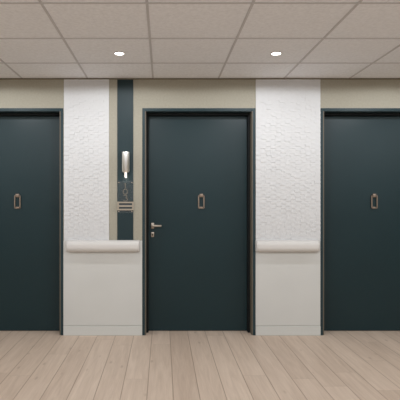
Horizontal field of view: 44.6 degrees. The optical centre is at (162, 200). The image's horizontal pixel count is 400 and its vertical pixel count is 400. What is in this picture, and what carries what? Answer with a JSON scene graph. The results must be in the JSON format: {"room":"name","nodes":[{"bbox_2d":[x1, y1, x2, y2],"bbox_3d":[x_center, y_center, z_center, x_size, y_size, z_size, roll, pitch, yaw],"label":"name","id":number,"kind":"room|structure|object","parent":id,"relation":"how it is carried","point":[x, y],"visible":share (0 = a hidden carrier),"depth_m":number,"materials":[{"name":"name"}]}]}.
{"room":"hospital corridor","nodes":[
{"label":"hospital corridor","id":0,"kind":"room"},
{"bbox_2d":[0,0,399,77],"bbox_3d":[0.500,-1.176,1.765,10.500,0.080,6.000,0,0,0],"label":"ceiling","id":1,"kind":"structure","parent":0,"point":[39,38],"depth_m":3.37,"materials":[{"name":"tile"}]},
{"bbox_2d":[114,51,124,54],"bbox_3d":[-0.336,-1.136,3.745,0.086,0.011,0.086,0,0,0],"label":"recessed light","id":2,"kind":"object","parent":1,"relation":"in","point":[116,52],"visible":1,"depth_m":3.73,"materials":[{"name":"white"}]},
{"bbox_2d":[270,51,281,54],"bbox_3d":[0.876,-1.136,3.745,0.086,0.011,0.086,0,0,0],"label":"recessed light","id":3,"kind":"object","parent":1,"relation":"in","point":[274,52],"visible":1,"depth_m":3.73,"materials":[{"name":"white"}]},
{"bbox_2d":[0,331,399,399],"bbox_3d":[0.500,1.295,1.840,10.200,0.080,5.850,0,0,0],"label":"floor","id":4,"kind":"structure","parent":0,"point":[34,365],"depth_m":3.71,"materials":[{"name":"brown wood"}]},
{"bbox_2d":[0,80,399,240],"bbox_3d":[0.500,0.060,4.640,10.200,2.391,0.250,0,0,0],"label":"wall","id":5,"kind":"structure","parent":0,"point":[13,93],"depth_m":4.51,"materials":[{"name":"beige paint"}]},
{"bbox_2d":[0,108,62,334],"bbox_3d":[-1.453,0.198,4.638,1.054,2.114,0.254,0,0,0],"label":"door","id":6,"kind":"structure","parent":5,"relation":"in","point":[31,139],"depth_m":4.66,"materials":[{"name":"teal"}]},
{"bbox_2d":[64,79,108,240],"bbox_3d":[-0.710,-0.377,4.511,0.419,1.500,0.008,0,0,0],"label":"panel","id":7,"kind":"object","parent":5,"relation":"attached to","point":[86,101],"visible":1,"depth_m":4.51,"materials":[{"name":"white"}]},
{"bbox_2d":[63,326,141,335],"bbox_3d":[-0.558,1.211,4.509,0.733,0.088,0.012,0,0,0],"label":"baseboard","id":8,"kind":"structure","parent":5,"relation":"attached to","point":[67,330],"depth_m":4.50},
{"bbox_2d":[63,241,141,325],"bbox_3d":[-0.558,0.769,4.512,0.733,0.791,0.005,0,0,0],"label":"panel","id":9,"kind":"object","parent":5,"relation":"attached to","point":[100,288],"visible":1,"depth_m":4.51,"materials":[{"name":"white paint"}]},
{"bbox_2d":[66,240,139,251],"bbox_3d":[-0.552,0.422,4.474,0.679,0.107,0.068,0,0,0],"label":"handrail","id":10,"kind":"object","parent":9,"relation":"attached to","point":[71,245],"visible":1,"depth_m":4.44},
{"bbox_2d":[117,79,132,239],"bbox_3d":[-0.349,-0.377,4.512,0.149,1.500,0.006,0,0,0],"label":"wall strip","id":11,"kind":"object","parent":5,"relation":"attached to","point":[124,86],"visible":0.96,"depth_m":4.51,"materials":[{"name":"black"}]},
{"bbox_2d":[117,182,133,211],"bbox_3d":[-0.347,-0.033,4.503,0.156,0.303,0.012,0,0,0],"label":"room sign","id":12,"kind":"object","parent":11,"relation":"attached to","point":[120,205],"visible":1,"depth_m":4.50,"materials":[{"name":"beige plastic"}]},
{"bbox_2d":[122,151,128,177],"bbox_3d":[-0.342,-0.330,4.470,0.067,0.238,0.078,0,0,0],"label":"wall light","id":13,"kind":"object","parent":11,"relation":"attached to","point":[125,155],"visible":1,"depth_m":4.44,"materials":[{"name":"silver metal"}]},
{"bbox_2d":[142,108,255,334],"bbox_3d":[0.336,0.198,4.638,1.054,2.114,0.254,0,0,0],"label":"door","id":14,"kind":"structure","parent":5,"relation":"in","point":[199,164],"depth_m":4.66,"materials":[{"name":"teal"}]},
{"bbox_2d":[0,78,399,79],"bbox_3d":[0.500,-1.131,4.512,10.200,0.010,0.006,0,0,0],"label":"trim","id":15,"kind":"structure","parent":5,"relation":"attached to","point":[0,78],"depth_m":4.51,"materials":[{"name":"brown"}]},
{"bbox_2d":[256,241,319,325],"bbox_3d":[1.165,0.769,4.512,0.602,0.791,0.005,0,0,0],"label":"panel","id":16,"kind":"object","parent":5,"relation":"attached to","point":[287,283],"visible":1,"depth_m":4.51,"materials":[{"name":"white paint"}]},
{"bbox_2d":[255,240,319,251],"bbox_3d":[1.152,0.422,4.474,0.585,0.107,0.068,0,0,0],"label":"handrail","id":17,"kind":"object","parent":16,"relation":"attached to","point":[260,245],"visible":1,"depth_m":4.44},
{"bbox_2d":[256,326,320,335],"bbox_3d":[1.165,1.211,4.509,0.602,0.088,0.012,0,0,0],"label":"baseboard","id":18,"kind":"structure","parent":5,"relation":"attached to","point":[260,330],"depth_m":4.50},
{"bbox_2d":[256,79,320,240],"bbox_3d":[1.166,-0.377,4.511,0.600,1.500,0.008,0,0,0],"label":"panel","id":19,"kind":"object","parent":5,"relation":"attached to","point":[288,117],"visible":1,"depth_m":4.51,"materials":[{"name":"white"}]},
{"bbox_2d":[320,108,399,334],"bbox_3d":[1.994,0.198,4.638,1.054,2.114,0.254,0,0,0],"label":"door","id":20,"kind":"structure","parent":5,"relation":"in","point":[360,147],"depth_m":4.66,"materials":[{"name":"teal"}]}
]}

